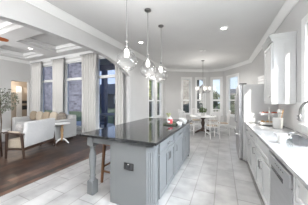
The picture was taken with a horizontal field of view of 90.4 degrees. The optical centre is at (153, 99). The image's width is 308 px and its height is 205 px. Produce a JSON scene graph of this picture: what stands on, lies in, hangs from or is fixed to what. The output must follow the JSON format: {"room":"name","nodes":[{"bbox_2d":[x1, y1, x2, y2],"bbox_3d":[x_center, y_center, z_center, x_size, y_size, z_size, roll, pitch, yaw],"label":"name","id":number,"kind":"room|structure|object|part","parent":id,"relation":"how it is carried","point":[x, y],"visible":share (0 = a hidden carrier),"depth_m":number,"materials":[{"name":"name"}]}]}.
{"room":"kitchen","nodes":[
{"label":"kitchen","id":0,"kind":"room"},
{"bbox_2d":[0,59,30,128],"bbox_3d":[-7.760,-0.400,4.624,0.150,3.660,7.250,0,0,24],"label":"wall","id":1,"kind":"structure","parent":0,"point":[10,71],"depth_m":7.03,"materials":[{"name":"paint"}]},
{"bbox_2d":[0,51,94,64],"bbox_3d":[-5.040,-1.864,3.369,5.838,0.128,6.998,0,0,24],"label":"trim","id":2,"kind":"structure","parent":1,"relation":"attached to","point":[84,52],"depth_m":6.86,"materials":[{"name":"white"}]},
{"bbox_2d":[11,81,26,125],"bbox_3d":[-8.028,0.030,7.921,0.150,2.800,2.640,0,0,24],"label":"wall","id":3,"kind":"structure","parent":0,"point":[14,84],"depth_m":8.57,"materials":[{"name":"paint"}]},
{"bbox_2d":[16,86,21,116],"bbox_3d":[-7.608,0.329,8.631,0.028,2.197,0.240,0,0,24],"label":"door","id":4,"kind":"structure","parent":3,"relation":"attached to","point":[18,88],"depth_m":8.64,"materials":[{"name":"white"}]},
{"bbox_2d":[0,20,89,60],"bbox_3d":[-5.056,-2.040,3.322,5.850,0.220,7.100,0,0,24],"label":"ceiling","id":5,"kind":"structure","parent":0,"point":[15,34],"depth_m":5.62,"materials":[{"name":"paint"}]},
{"bbox_2d":[0,21,76,56],"bbox_3d":[-5.550,-2.090,3.688,3.850,0.120,5.960,0,0,24],"label":"trim","id":6,"kind":"structure","parent":5,"relation":"attached to","point":[5,25],"depth_m":5.82,"materials":[{"name":"white"}]},
{"bbox_2d":[31,54,125,130],"bbox_3d":[-3.566,-0.400,6.627,5.850,3.660,0.150,0,0,24],"label":"wall","id":7,"kind":"structure","parent":0,"point":[124,76],"depth_m":6.73,"materials":[{"name":"paint"}]},
{"bbox_2d":[30,61,41,111],"bbox_3d":[-5.645,-0.201,7.332,0.902,3.222,0.110,0,0,24],"label":"curtain","id":8,"kind":"object","parent":7,"relation":"hanging from","point":[36,67],"visible":0.7,"depth_m":7.28,"materials":[{"name":"white fabric"}]},
{"bbox_2d":[40,62,51,112],"bbox_3d":[-5.022,-0.250,7.229,1.180,2.960,0.160,0,0,24],"label":"window","id":9,"kind":"structure","parent":7,"relation":"in","point":[45,64],"depth_m":7.42,"materials":[{"name":"white"}]},
{"bbox_2d":[51,57,64,113],"bbox_3d":[-4.214,-0.201,6.686,0.922,3.222,0.110,0,0,24],"label":"curtain","id":10,"kind":"object","parent":7,"relation":"hanging from","point":[57,64],"visible":0.79,"depth_m":6.66,"materials":[{"name":"white fabric"}]},
{"bbox_2d":[64,58,81,129],"bbox_3d":[-3.345,-0.250,6.472,1.340,2.960,0.160,0,0,24],"label":"window","id":11,"kind":"structure","parent":7,"relation":"in","point":[77,60],"depth_m":6.67,"materials":[{"name":"white"}]},
{"bbox_2d":[80,53,96,132],"bbox_3d":[-2.536,-0.201,5.930,0.962,3.222,0.110,0,0,24],"label":"curtain","id":12,"kind":"object","parent":7,"relation":"hanging from","point":[89,61],"visible":0.83,"depth_m":5.90,"materials":[{"name":"white fabric"}]},
{"bbox_2d":[96,55,114,129],"bbox_3d":[-1.750,-0.250,5.753,1.240,2.960,0.160,0,0,24],"label":"window","id":13,"kind":"structure","parent":7,"relation":"in","point":[98,77],"depth_m":5.95,"materials":[{"name":"white"}]},
{"bbox_2d":[115,65,122,124],"bbox_3d":[-1.224,-0.201,5.338,0.522,3.222,0.110,0,0,24],"label":"curtain","id":14,"kind":"object","parent":7,"relation":"hanging from","point":[118,73],"visible":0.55,"depth_m":5.34,"materials":[{"name":"white fabric"}]},
{"bbox_2d":[0,0,164,122],"bbox_3d":[-1.623,-0.400,3.639,0.150,3.660,10.500,0,0,24],"label":"wall","id":15,"kind":"structure","parent":0,"point":[20,12],"depth_m":4.07,"materials":[{"name":"paint"}]},
{"bbox_2d":[148,76,155,117],"bbox_3d":[-0.130,-0.060,6.827,0.160,1.920,0.820,0,0,24],"label":"window","id":16,"kind":"structure","parent":15,"relation":"in","point":[153,100],"depth_m":7.08,"materials":[{"name":"white"}]},
{"bbox_2d":[156,79,162,117],"bbox_3d":[0.246,-0.060,7.661,0.160,1.920,0.850,0,0,24],"label":"window","id":17,"kind":"structure","parent":15,"relation":"in","point":[157,80],"depth_m":7.87,"materials":[{"name":"white"}]},
{"bbox_2d":[23,0,298,71],"bbox_3d":[0.554,-1.644,3.418,3.996,0.128,11.688,0,0,24],"label":"crown molding","id":18,"kind":"structure","parent":15,"relation":"attached to","point":[43,5],"depth_m":3.52,"materials":[{"name":"white"}]},
{"bbox_2d":[0,125,264,204],"bbox_3d":[-2.975,1.480,4.957,11.700,0.100,11.790,0,0,24],"label":"floor","id":19,"kind":"structure","parent":0,"point":[213,173],"depth_m":2.90,"materials":[{"name":"tile"}]},
{"bbox_2d":[0,123,2,156],"bbox_3d":[-4.224,0.985,3.434,0.572,0.890,1.110,0,0,16],"label":"armchair","id":20,"kind":"object","parent":19,"relation":"on","point":[1,151],"visible":0.99,"depth_m":3.87,"materials":[{"name":"brown wood"}]},
{"bbox_2d":[0,88,19,141],"bbox_3d":[-5.257,0.501,5.231,0.987,1.854,1.033,0,0,24],"label":"tree","id":21,"kind":"object","parent":19,"relation":"on","point":[7,95],"visible":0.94,"depth_m":5.27,"materials":[{"name":"green plant"}]},
{"bbox_3d":[-5.258,1.249,5.246,0.420,0.358,0.420,0,0,24],"label":"pot","id":22,"kind":"part","parent":21,"relation":"part of","materials":[{"name":"grey ceramic"}]},
{"bbox_2d":[3,118,55,158],"bbox_3d":[-3.328,0.985,4.229,0.572,0.890,1.110,0,0,4],"label":"sofa","id":23,"kind":"object","parent":19,"relation":"on","point":[35,133],"visible":1,"depth_m":3.90,"materials":[{"name":"fabric"}]},
{"bbox_3d":[-3.594,1.124,3.728,0.071,0.610,0.048,0,0,4],"label":"leg","id":24,"kind":"part","parent":23,"relation":"part of","materials":[{"name":"brown wood"}]},
{"bbox_3d":[-3.394,0.811,3.713,0.517,0.072,0.070,0,0,4],"label":"armrest","id":25,"kind":"part","parent":23,"relation":"part of","materials":[{"name":"brown wood"}]},
{"bbox_2d":[8,137,20,147],"bbox_3d":[-3.384,1.090,4.234,0.420,0.220,0.940,0,0,4],"label":"seat cushion","id":26,"kind":"object","parent":23,"relation":"on","point":[15,142],"depth_m":3.77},
{"bbox_2d":[16,124,23,132],"bbox_3d":[-3.556,0.810,4.083,0.380,0.343,0.187,0,0,42],"label":"pillow","id":27,"kind":"object","parent":23,"relation":"on","point":[19,127],"visible":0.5,"depth_m":3.96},
{"bbox_3d":[-3.172,1.139,3.696,0.110,0.582,0.048,0,0,4],"label":"leg","id":28,"kind":"part","parent":23,"relation":"part of","materials":[{"name":"brown wood"}]},
{"bbox_3d":[-3.337,1.202,4.230,0.475,0.055,1.040,0,0,4],"label":"seat rail","id":29,"kind":"part","parent":23,"relation":"part of","materials":[{"name":"brown wood"}]},
{"bbox_3d":[-3.125,0.855,4.214,0.164,0.630,0.980,0,0,4],"label":"backrest","id":30,"kind":"part","parent":23,"relation":"part of","materials":[{"name":"fabric"}]},
{"bbox_2d":[12,114,75,140],"bbox_3d":[-4.350,0.999,6.043,2.720,0.858,0.880,0,0,24],"label":"sofa","id":31,"kind":"object","parent":19,"relation":"on","point":[69,129],"visible":0.3,"depth_m":5.68,"materials":[{"name":"white fabric"}]},
{"bbox_3d":[-5.507,1.030,6.543,0.200,0.660,0.840,0,0,24],"label":"arm","id":32,"kind":"part","parent":31,"relation":"part of"},
{"bbox_2d":[16,120,32,125],"bbox_3d":[-5.093,0.970,6.268,0.750,0.170,0.600,0,0,24],"label":"seat cushion","id":33,"kind":"object","parent":31,"relation":"on","point":[21,122],"depth_m":6.22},
{"bbox_2d":[30,111,36,119],"bbox_3d":[-5.182,0.665,6.582,0.420,0.383,0.159,0,0,24],"label":"pillow","id":34,"kind":"object","parent":31,"relation":"on","point":[32,113],"visible":0.91,"depth_m":6.50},
{"bbox_2d":[36,111,42,119],"bbox_3d":[-4.781,0.665,6.402,0.420,0.383,0.159,0,0,24],"label":"pillow","id":35,"kind":"object","parent":31,"relation":"on","point":[39,114],"visible":0.74,"depth_m":6.32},
{"bbox_2d":[42,112,49,118],"bbox_3d":[-4.362,0.665,6.212,0.420,0.383,0.159,0,0,24],"label":"pillow","id":36,"kind":"object","parent":31,"relation":"on","point":[46,115],"visible":0.59,"depth_m":6.14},
{"bbox_2d":[49,112,57,119],"bbox_3d":[-3.942,0.665,6.023,0.420,0.383,0.159,0,0,24],"label":"pillow","id":37,"kind":"object","parent":31,"relation":"on","point":[52,114],"visible":0.59,"depth_m":5.95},
{"bbox_3d":[-4.202,0.930,6.371,2.600,0.720,0.160,0,0,24],"label":"backrest","id":38,"kind":"part","parent":31,"relation":"part of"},
{"bbox_2d":[57,112,65,119],"bbox_3d":[-3.514,0.665,5.830,0.420,0.383,0.159,0,0,24],"label":"pillow","id":39,"kind":"object","parent":31,"relation":"on","point":[61,115],"visible":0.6,"depth_m":5.76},
{"bbox_3d":[-3.210,1.030,5.506,0.200,0.660,0.840,0,0,24],"label":"arm","id":40,"kind":"part","parent":31,"relation":"part of"},
{"bbox_2d":[55,122,69,142],"bbox_3d":[-3.040,1.098,5.054,0.482,0.656,0.486,0,0,24],"label":"side table","id":41,"kind":"object","parent":19,"relation":"on","point":[61,124],"visible":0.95,"depth_m":5.02,"materials":[{"name":"white"}]},
{"bbox_2d":[100,144,109,182],"bbox_3d":[-0.673,1.090,2.739,0.386,0.679,0.386,0,0,24],"label":"bar stool","id":42,"kind":"object","parent":19,"relation":"on","point":[103,164],"visible":0.23,"depth_m":2.64,"materials":[{"name":"brown wood"}]},
{"bbox_3d":[-0.883,1.106,2.660,0.069,0.646,0.069,0,0,24],"label":"leg","id":43,"kind":"part","parent":42,"relation":"part of","materials":[{"name":"brown wood"}]},
{"bbox_2d":[87,137,188,204],"bbox_3d":[-0.064,0.988,3.091,1.112,0.881,2.217,0,0,24],"label":"kitchen island","id":44,"kind":"object","parent":19,"relation":"on","point":[133,166],"visible":0.59,"depth_m":2.01,"materials":[{"name":"grey"}]},
{"bbox_3d":[-0.945,0.988,2.357,0.110,0.881,0.110,0,0,24],"label":"turned post","id":45,"kind":"part","parent":44,"relation":"part of","materials":[{"name":"grey"}]},
{"bbox_2d":[124,162,133,170],"bbox_3d":[-0.332,0.875,2.007,0.145,0.090,0.012,0,0,24],"label":"outlet plate","id":46,"kind":"object","parent":44,"relation":"attached to","point":[128,166],"depth_m":2.00,"materials":[{"name":"black"}]},
{"bbox_2d":[80,118,191,145],"bbox_3d":[-0.072,0.526,3.112,1.260,0.036,2.325,0,0,24],"label":"island countertop","id":47,"kind":"structure","parent":44,"relation":"on","point":[146,131],"depth_m":2.47,"materials":[{"name":"stone"}]},
{"bbox_2d":[163,121,176,125],"bbox_3d":[0.363,0.492,3.237,0.260,0.031,0.411,0,0,19],"label":"serving tray","id":48,"kind":"object","parent":47,"relation":"on","point":[174,123],"visible":0.73,"depth_m":3.16,"materials":[{"name":"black metal"}]},
{"bbox_2d":[168,117,172,123],"bbox_3d":[0.345,0.422,3.245,0.103,0.146,0.103,0,0,13],"label":"vase","id":49,"kind":"object","parent":48,"relation":"on","point":[170,120],"visible":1,"depth_m":3.20,"materials":[{"name":"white ceramic"}]},
{"bbox_2d":[158,133,174,199],"bbox_3d":[-0.064,0.988,2.454,0.685,0.881,0.695,0,0,24],"label":"base cabinet","id":50,"kind":"object","parent":19,"relation":"on","point":[166,150],"visible":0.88,"depth_m":2.25,"materials":[{"name":"grey"}]},
{"bbox_3d":[0.138,1.024,2.176,0.020,0.581,0.337,0,0,24],"label":"door","id":51,"kind":"part","parent":50,"relation":"part of","materials":[{"name":"grey"}]},
{"bbox_3d":[0.208,0.642,2.332,0.020,0.160,0.682,0,0,24],"label":"drawer","id":52,"kind":"part","parent":50,"relation":"part of","materials":[{"name":"grey"}]},
{"bbox_3d":[0.278,1.024,2.487,0.020,0.581,0.337,0,0,24],"label":"door","id":53,"kind":"part","parent":50,"relation":"part of","materials":[{"name":"grey"}]},
{"bbox_2d":[174,127,183,174],"bbox_3d":[0.215,0.988,3.073,0.685,0.881,0.657,0,0,24],"label":"base cabinet","id":54,"kind":"object","parent":19,"relation":"on","point":[179,137],"visible":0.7,"depth_m":2.94,"materials":[{"name":"grey"}]},
{"bbox_3d":[0.487,0.642,2.951,0.020,0.160,0.644,0,0,24],"label":"drawer","id":55,"kind":"part","parent":54,"relation":"part of","materials":[{"name":"grey"}]},
{"bbox_2d":[183,123,189,160],"bbox_3d":[0.486,0.988,3.674,0.685,0.881,0.655,0,0,24],"label":"base cabinet","id":56,"kind":"object","parent":19,"relation":"on","point":[186,134],"visible":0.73,"depth_m":3.54,"materials":[{"name":"grey"}]},
{"bbox_3d":[0.758,0.642,3.551,0.020,0.160,0.642,0,0,24],"label":"drawer","id":57,"kind":"part","parent":56,"relation":"part of","materials":[{"name":"grey"}]},
{"bbox_2d":[179,110,193,134],"bbox_3d":[1.333,0.927,6.303,0.486,1.005,0.410,0,0,-22],"label":"dining chair","id":58,"kind":"object","parent":19,"relation":"on","point":[180,111],"visible":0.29,"depth_m":6.20,"materials":[{"name":"white"}]},
{"bbox_2d":[191,108,201,129],"bbox_3d":[2.062,0.927,7.456,0.410,1.005,0.486,0,0,-4],"label":"dining chair","id":59,"kind":"object","parent":19,"relation":"on","point":[194,119],"visible":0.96,"depth_m":7.58,"materials":[{"name":"white"}]},
{"bbox_2d":[190,114,215,134],"bbox_3d":[2.116,1.050,6.615,1.140,0.743,1.140,0,0,24],"label":"dining table","id":60,"kind":"object","parent":19,"relation":"on","point":[205,116],"visible":0.84,"depth_m":6.54,"materials":[{"name":"white"}]},
{"bbox_2d":[199,107,206,115],"bbox_3d":[2.114,0.481,6.608,0.376,0.392,0.366,0,0,24],"label":"table plant","id":61,"kind":"object","parent":60,"relation":"on","point":[200,109],"visible":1,"depth_m":6.56,"materials":[{"name":"green plant"}]},
{"bbox_2d":[205,112,220,138],"bbox_3d":[2.205,0.927,5.736,0.410,1.005,0.486,0,0,-6],"label":"dining chair","id":62,"kind":"object","parent":19,"relation":"on","point":[209,125],"visible":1,"depth_m":5.58,"materials":[{"name":"white"}]},
{"bbox_2d":[207,109,219,129],"bbox_3d":[2.783,0.927,7.130,0.486,1.005,0.410,0,0,-38],"label":"dining chair","id":63,"kind":"object","parent":19,"relation":"on","point":[214,121],"visible":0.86,"depth_m":7.07,"materials":[{"name":"white"}]},
{"bbox_2d":[217,110,230,135],"bbox_3d":[2.926,0.927,6.378,0.486,1.005,0.410,0,0,16],"label":"dining chair","id":64,"kind":"object","parent":19,"relation":"on","point":[229,111],"visible":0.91,"depth_m":6.28,"materials":[{"name":"white"}]},
{"bbox_2d":[246,125,249,165],"bbox_3d":[2.259,0.988,3.136,0.650,0.881,0.592,0,0,24],"label":"base cabinet","id":65,"kind":"object","parent":19,"relation":"on","point":[247,127],"visible":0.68,"depth_m":3.23,"materials":[{"name":"grey"}]},
{"bbox_2d":[250,129,256,178],"bbox_3d":[2.025,0.988,2.618,0.650,0.881,0.535,0,0,24],"label":"base cabinet","id":66,"kind":"object","parent":19,"relation":"on","point":[252,135],"visible":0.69,"depth_m":2.73,"materials":[{"name":"grey"}]},
{"bbox_3d":[1.769,0.642,2.733,0.020,0.160,0.522,0,0,24],"label":"drawer","id":67,"kind":"part","parent":66,"relation":"part of","materials":[{"name":"grey"}]},
{"bbox_2d":[233,83,277,160],"bbox_3d":[2.497,0.519,3.887,0.813,1.818,0.920,0,0,24],"label":"refrigerator","id":68,"kind":"object","parent":19,"relation":"on","point":[249,98],"visible":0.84,"depth_m":3.54,"materials":[{"name":"silver metal"}]},
{"bbox_3d":[2.320,0.180,4.220,0.070,1.100,0.455,0,0,24],"label":"door","id":69,"kind":"part","parent":68,"relation":"part of","materials":[{"name":"metal"}]},
{"bbox_3d":[2.225,1.059,4.010,0.070,0.642,0.916,0,0,24],"label":"freezer drawer","id":70,"kind":"part","parent":68,"relation":"part of","materials":[{"name":"metal"}]},
{"bbox_3d":[2.130,0.180,3.800,0.070,1.100,0.455,0,0,24],"label":"door","id":71,"kind":"part","parent":68,"relation":"part of","materials":[{"name":"metal"}]},
{"bbox_2d":[258,75,263,83],"bbox_3d":[2.636,-0.462,3.583,0.240,0.200,0.280,0,0,7],"label":"crate","id":72,"kind":"object","parent":68,"relation":"on","point":[261,78],"visible":0.23,"depth_m":3.62,"materials":[{"name":"white"}]},
{"bbox_2d":[255,135,270,204],"bbox_3d":[1.740,0.988,1.984,0.650,0.881,0.845,0,0,24],"label":"base cabinet","id":73,"kind":"object","parent":19,"relation":"on","point":[262,164],"visible":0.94,"depth_m":2.04,"materials":[{"name":"grey"}]},
{"bbox_3d":[1.569,1.050,2.289,0.020,0.530,0.412,0,0,24],"label":"door","id":74,"kind":"part","parent":73,"relation":"part of","materials":[{"name":"grey"}]},
{"bbox_3d":[1.479,0.646,2.102,0.020,0.168,0.820,0,0,24],"label":"false drawer","id":75,"kind":"part","parent":73,"relation":"part of","materials":[{"name":"grey"}]},
{"bbox_3d":[1.398,1.050,1.910,0.020,0.530,0.412,0,0,24],"label":"door","id":76,"kind":"part","parent":73,"relation":"part of","materials":[{"name":"grey"}]},
{"bbox_2d":[269,152,292,204],"bbox_3d":[1.426,0.989,1.304,0.612,0.878,0.590,0,0,24],"label":"dishwasher","id":77,"kind":"object","parent":19,"relation":"on","point":[281,178],"visible":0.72,"depth_m":1.39,"materials":[{"name":"silver metal"}]},
{"bbox_3d":[1.180,0.624,1.415,0.068,0.103,0.584,0,0,24],"label":"control panel","id":78,"kind":"part","parent":77,"relation":"part of","materials":[{"name":"metal"}]},
{"bbox_2d":[293,175,296,204],"bbox_3d":[1.274,0.988,1.024,0.520,0.881,0.029,0,0,24],"label":"filler panel","id":79,"kind":"object","parent":19,"relation":"on","point":[294,177],"visible":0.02,"depth_m":1.13,"materials":[{"name":"grey wood"}]},
{"bbox_2d":[296,178,307,204],"bbox_3d":[1.125,0.988,0.622,0.650,0.881,0.817,0,0,24],"label":"base cabinet","id":80,"kind":"object","parent":19,"relation":"on","point":[301,191],"visible":0.79,"depth_m":1.05,"materials":[{"name":"grey"}]},
{"bbox_2d":[245,122,307,189],"bbox_3d":[1.671,0.526,1.819,0.621,0.036,3.490,0,0,24],"label":"countertop","id":81,"kind":"structure","parent":80,"relation":"on","point":[295,159],"depth_m":1.54,"materials":[{"name":"stone"}]},
{"bbox_2d":[258,108,279,124],"bbox_3d":[2.342,0.327,3.112,0.330,0.360,0.240,0,0,24],"label":"tiered tray","id":82,"kind":"object","parent":81,"relation":"on","point":[269,113],"visible":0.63,"depth_m":3.06,"materials":[{"name":"grey ceramic"}]},
{"bbox_2d":[272,117,282,128],"bbox_3d":[2.222,0.412,2.750,0.156,0.190,0.156,0,0,24],"label":"utensil crock","id":83,"kind":"object","parent":81,"relation":"on","point":[277,122],"visible":0.96,"depth_m":2.69,"materials":[{"name":"grey ceramic"}]},
{"bbox_2d":[277,134,285,143],"bbox_3d":[1.509,0.458,1.810,0.080,0.100,0.080,0,0,24],"label":"cup","id":84,"kind":"object","parent":81,"relation":"on","point":[281,138],"visible":1,"depth_m":1.78,"materials":[{"name":"grey ceramic"}]},
{"bbox_2d":[274,133,307,147],"bbox_3d":[1.811,0.616,1.948,0.296,0.229,0.736,0,0,24],"label":"sink","id":85,"kind":"object","parent":81,"relation":"in","point":[295,140],"visible":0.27,"depth_m":2.19,"materials":[{"name":"metal"}]},
{"bbox_2d":[298,101,307,120],"bbox_3d":[1.869,0.252,1.753,0.078,0.512,0.378,0,0,-5],"label":"faucet","id":86,"kind":"object","parent":81,"relation":"on","point":[305,102],"visible":1,"depth_m":1.90,"materials":[{"name":"silver metal"}]},
{"bbox_3d":[1.861,0.207,1.785,0.027,0.422,0.304,0,0,-12],"label":"spout","id":87,"kind":"part","parent":86,"relation":"part of","materials":[{"name":"silver metal"}]},
{"bbox_2d":[45,105,219,123],"bbox_3d":[6.167,1.680,13.674,80.000,0.200,90.000,0,0,24],"label":"ground","id":88,"kind":"structure","parent":0,"point":[78,114],"depth_m":17.91,"materials":[{"name":"green plant"}]},
{"bbox_2d":[44,63,81,111],"bbox_3d":[-17.401,-3.820,25.509,20.100,10.800,3.000,0,0,24],"label":"brick house","id":89,"kind":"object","parent":88,"relation":"on","point":[75,69],"visible":0.02,"depth_m":21.66,"materials":[{"name":"white"}]},
{"bbox_2d":[76,121,113,127],"bbox_3d":[-3.123,1.520,8.155,6.000,0.100,2.900,0,0,24],"label":"patio slab","id":90,"kind":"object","parent":88,"relation":"on","point":[78,123],"visible":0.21,"depth_m":9.18,"materials":[{"name":"concrete"}]},
{"bbox_2d":[79,59,114,124],"bbox_3d":[-2.733,-0.380,7.804,3.600,3.700,2.620,0,0,24],"label":"patio cover","id":91,"kind":"object","parent":90,"relation":"on","point":[105,64],"visible":0.2,"depth_m":9.10,"materials":[{"name":"brown wood"}]},
{"bbox_2d":[100,117,106,127],"bbox_3d":[-2.545,1.009,7.006,0.580,0.918,0.520,0,0,24],"label":"patio chair","id":92,"kind":"object","parent":90,"relation":"on","point":[101,122],"visible":0.22,"depth_m":7.08,"materials":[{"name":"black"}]},
{"bbox_2d":[100,113,114,127],"bbox_3d":[-2.506,1.094,7.822,1.240,0.748,1.240,0,0,24],"label":"patio table","id":93,"kind":"object","parent":90,"relation":"on","point":[101,114],"visible":0.53,"depth_m":7.77,"materials":[{"name":"grey"}]},
{"bbox_2d":[100,84,114,107],"bbox_3d":[-7.838,-1.020,33.702,12.800,5.200,7.800,0,0,24],"label":"house","id":94,"kind":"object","parent":88,"relation":"on","point":[111,87],"visible":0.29,"depth_m":30.31,"materials":[{"name":"paint"}]},
{"bbox_2d":[149,81,158,114],"bbox_3d":[0.434,-0.574,13.396,1.740,4.316,1.715,0,0,24],"label":"tree","id":95,"kind":"object","parent":88,"relation":"on","point":[150,81],"visible":0.16,"depth_m":13.08,"materials":[{"name":"green plant"}]},
{"bbox_3d":[0.434,-1.171,13.396,1.740,3.123,1.715,0,0,24],"label":"crown","id":96,"kind":"part","parent":95,"relation":"part of","materials":[{"name":"green plant"}]},
{"bbox_2d":[149,80,158,114],"bbox_3d":[-0.518,-1.116,16.672,2.423,5.399,2.357,0,0,24],"label":"tree","id":97,"kind":"object","parent":88,"relation":"on","point":[149,80],"visible":0.09,"depth_m":16.58,"materials":[{"name":"green plant"}]},
{"bbox_2d":[150,80,201,112],"bbox_3d":[2.498,-2.120,20.923,7.150,7.400,6.600,0,0,24],"label":"house","id":98,"kind":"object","parent":88,"relation":"on","point":[185,82],"visible":0.02,"depth_m":17.31,"materials":[{"name":"brick"}]},
{"bbox_2d":[186,101,202,112],"bbox_3d":[3.317,0.808,12.238,1.596,1.562,1.641,0,0,24],"label":"shrub","id":99,"kind":"object","parent":88,"relation":"on","point":[198,102],"visible":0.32,"depth_m":12.10,"materials":[{"name":"green plant"}]},
{"bbox_2d":[199,84,218,110],"bbox_3d":[8.593,-0.370,25.743,4.500,3.900,6.800,0,0,24],"label":"house","id":100,"kind":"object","parent":88,"relation":"on","point":[200,87],"visible":0.21,"depth_m":23.09,"materials":[{"name":"paint"}]},
{"bbox_2d":[213,90,219,106],"bbox_3d":[5.489,0.275,14.513,1.687,2.624,1.699,0,0,24],"label":"tree","id":101,"kind":"object","parent":88,"relation":"on","point":[215,94],"visible":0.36,"depth_m":14.16,"materials":[{"name":"green plant"}]},
{"bbox_2d":[230,94,234,110],"bbox_3d":[6.122,0.559,11.741,0.802,2.059,0.770,0,0,-17],"label":"tree","id":102,"kind":"object","parent":88,"relation":"on","point":[231,97],"visible":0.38,"depth_m":11.66,"materials":[{"name":"green plant"}]},
{"bbox_2d":[230,105,234,113],"bbox_3d":[5.135,0.928,10.312,0.945,1.311,0.946,0,0,24],"label":"shrub","id":103,"kind":"object","parent":88,"relation":"on","point":[233,108],"visible":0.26,"depth_m":10.15,"materials":[{"name":"green plant"}]},
{"bbox_2d":[230,89,235,107],"bbox_3d":[11.846,0.130,17.146,6.300,2.900,7.800,0,0,24],"label":"house","id":104,"kind":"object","parent":88,"relation":"on","point":[232,91],"visible":0.02,"depth_m":15.98,"materials":[{"name":"paint"}]},
{"bbox_2d":[45,0,285,69],"bbox_3d":[0.539,-1.785,3.432,4.240,0.150,11.900,0,0,24],"label":"ceiling","id":105,"kind":"structure","parent":0,"point":[190,27],"depth_m":3.47,"materials":[{"name":"paint"}]},
{"bbox_2d":[116,0,136,70],"bbox_3d":[-0.404,-1.075,2.267,0.300,1.268,0.300,0,0,24],"label":"pendant light","id":106,"kind":"object","parent":105,"relation":"hanging from","point":[126,52],"visible":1,"depth_m":2.26,"materials":[{"name":"glass"}]},
{"bbox_3d":[-0.404,-1.265,2.267,0.010,0.830,0.010,0,0,-43],"label":"rod","id":107,"kind":"part","parent":106,"relation":"part of","materials":[{"name":"silver metal"}]},
{"bbox_3d":[-0.404,-0.700,2.267,0.076,0.149,0.076,0,0,24],"label":"bulb","id":108,"kind":"part","parent":106,"relation":"part of","materials":[{"name":"white"}]},
{"bbox_2d":[140,8,155,76],"bbox_3d":[-0.116,-1.075,2.905,0.300,1.268,0.300,0,0,24],"label":"pendant light","id":109,"kind":"object","parent":105,"relation":"hanging from","point":[147,10],"visible":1,"depth_m":2.88,"materials":[{"name":"white"}]},
{"bbox_2d":[155,24,167,78],"bbox_3d":[0.163,-1.075,3.524,0.300,1.268,0.300,0,0,24],"label":"pendant light","id":110,"kind":"object","parent":105,"relation":"hanging from","point":[160,25],"visible":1,"depth_m":3.50,"materials":[{"name":"white"}]},
{"bbox_2d":[195,60,211,92],"bbox_3d":[2.131,-0.985,6.633,0.682,1.449,0.664,0,0,24],"label":"chandelier","id":111,"kind":"object","parent":105,"relation":"hanging from","point":[203,87],"visible":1,"depth_m":6.55,"materials":[{"name":"glass"}]},
{"bbox_2d":[165,71,192,122],"bbox_3d":[1.387,-0.140,8.571,1.598,3.140,0.150,0,0,-7],"label":"wall","id":112,"kind":"structure","parent":0,"point":[173,81],"depth_m":8.46,"materials":[{"name":"paint"}]},
{"bbox_2d":[181,77,191,114],"bbox_3d":[1.811,-0.210,8.576,0.680,2.140,0.160,0,0,-7],"label":"window","id":113,"kind":"structure","parent":112,"relation":"in","point":[182,78],"depth_m":8.57,"materials":[{"name":"white"}]},
{"bbox_2d":[193,123,235,128],"bbox_3d":[1.985,1.359,6.591,3.996,0.137,4.728,0,0,24],"label":"baseboard","id":114,"kind":"structure","parent":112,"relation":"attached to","point":[230,126],"depth_m":8.45,"materials":[{"name":"white"}]},
{"bbox_2d":[193,72,207,122],"bbox_3d":[2.620,-0.140,8.724,0.883,3.140,0.150,0,0,-6],"label":"wall","id":115,"kind":"structure","parent":0,"point":[195,74],"depth_m":8.65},
{"bbox_2d":[195,77,205,114],"bbox_3d":[2.624,-0.210,8.674,0.680,2.140,0.160,0,0,-6],"label":"window","id":116,"kind":"structure","parent":115,"relation":"in","point":[196,78],"depth_m":8.66,"materials":[{"name":"white"}]},
{"bbox_2d":[208,71,223,122],"bbox_3d":[3.475,-0.140,8.591,0.832,3.140,0.160,0,0,24],"label":"wall","id":117,"kind":"structure","parent":0,"point":[219,73],"depth_m":8.53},
{"bbox_2d":[210,77,222,115],"bbox_3d":[3.480,-0.210,8.533,0.670,2.140,0.166,0,0,24],"label":"window","id":118,"kind":"structure","parent":117,"relation":"in","point":[211,78],"depth_m":8.50,"materials":[{"name":"white"}]},
{"bbox_2d":[224,63,251,126],"bbox_3d":[4.047,-0.140,7.424,0.150,3.140,1.897,0,0,-9],"label":"wall","id":119,"kind":"structure","parent":0,"point":[245,71],"depth_m":7.18,"materials":[{"name":"paint"}]},
{"bbox_2d":[226,73,238,117],"bbox_3d":[3.958,-0.210,7.661,0.160,2.140,0.980,0,0,-9],"label":"window","id":120,"kind":"structure","parent":119,"relation":"in","point":[228,77],"depth_m":8.02,"materials":[{"name":"white"}]},
{"bbox_2d":[252,0,307,135],"bbox_3d":[2.099,-0.140,1.796,0.150,3.140,10.200,0,0,24],"label":"wall","id":121,"kind":"structure","parent":0,"point":[292,22],"depth_m":2.51,"materials":[{"name":"paint"}]},
{"bbox_2d":[262,31,296,103],"bbox_3d":[2.274,-0.525,2.825,0.366,1.190,0.600,0,0,24],"label":"upper cabinet","id":122,"kind":"object","parent":121,"relation":"attached to","point":[280,48],"visible":0.99,"depth_m":2.60,"materials":[{"name":"grey"}]},
{"bbox_3d":[2.148,-0.475,2.882,0.020,1.010,0.514,0,0,24],"label":"door","id":123,"kind":"part","parent":122,"relation":"part of","materials":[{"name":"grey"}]},
{"bbox_3d":[2.274,-1.065,2.825,0.366,0.110,0.600,0,0,24],"label":"crown","id":124,"kind":"part","parent":122,"relation":"part of","materials":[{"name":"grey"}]},
{"bbox_3d":[2.293,0.056,2.816,0.325,0.029,0.524,0,0,24],"label":"light rail","id":125,"kind":"part","parent":122,"relation":"part of","materials":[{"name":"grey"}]},
{"bbox_3d":[2.254,-0.500,2.542,0.150,0.920,0.012,0,0,24],"label":"panel","id":126,"kind":"part","parent":122,"relation":"part of","materials":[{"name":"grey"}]},
{"bbox_2d":[279,102,307,135],"bbox_3d":[1.878,0.273,1.506,0.010,0.465,3.890,0,0,24],"label":"backsplash","id":127,"kind":"structure","parent":121,"relation":"attached to","point":[290,110],"depth_m":2.67,"materials":[{"name":"tile"}]},
{"bbox_2d":[298,14,307,133],"bbox_3d":[1.683,-0.370,0.996,0.160,1.680,2.880,0,0,24],"label":"window","id":128,"kind":"structure","parent":121,"relation":"in","point":[304,127],"depth_m":2.22,"materials":[{"name":"white"}]}
]}

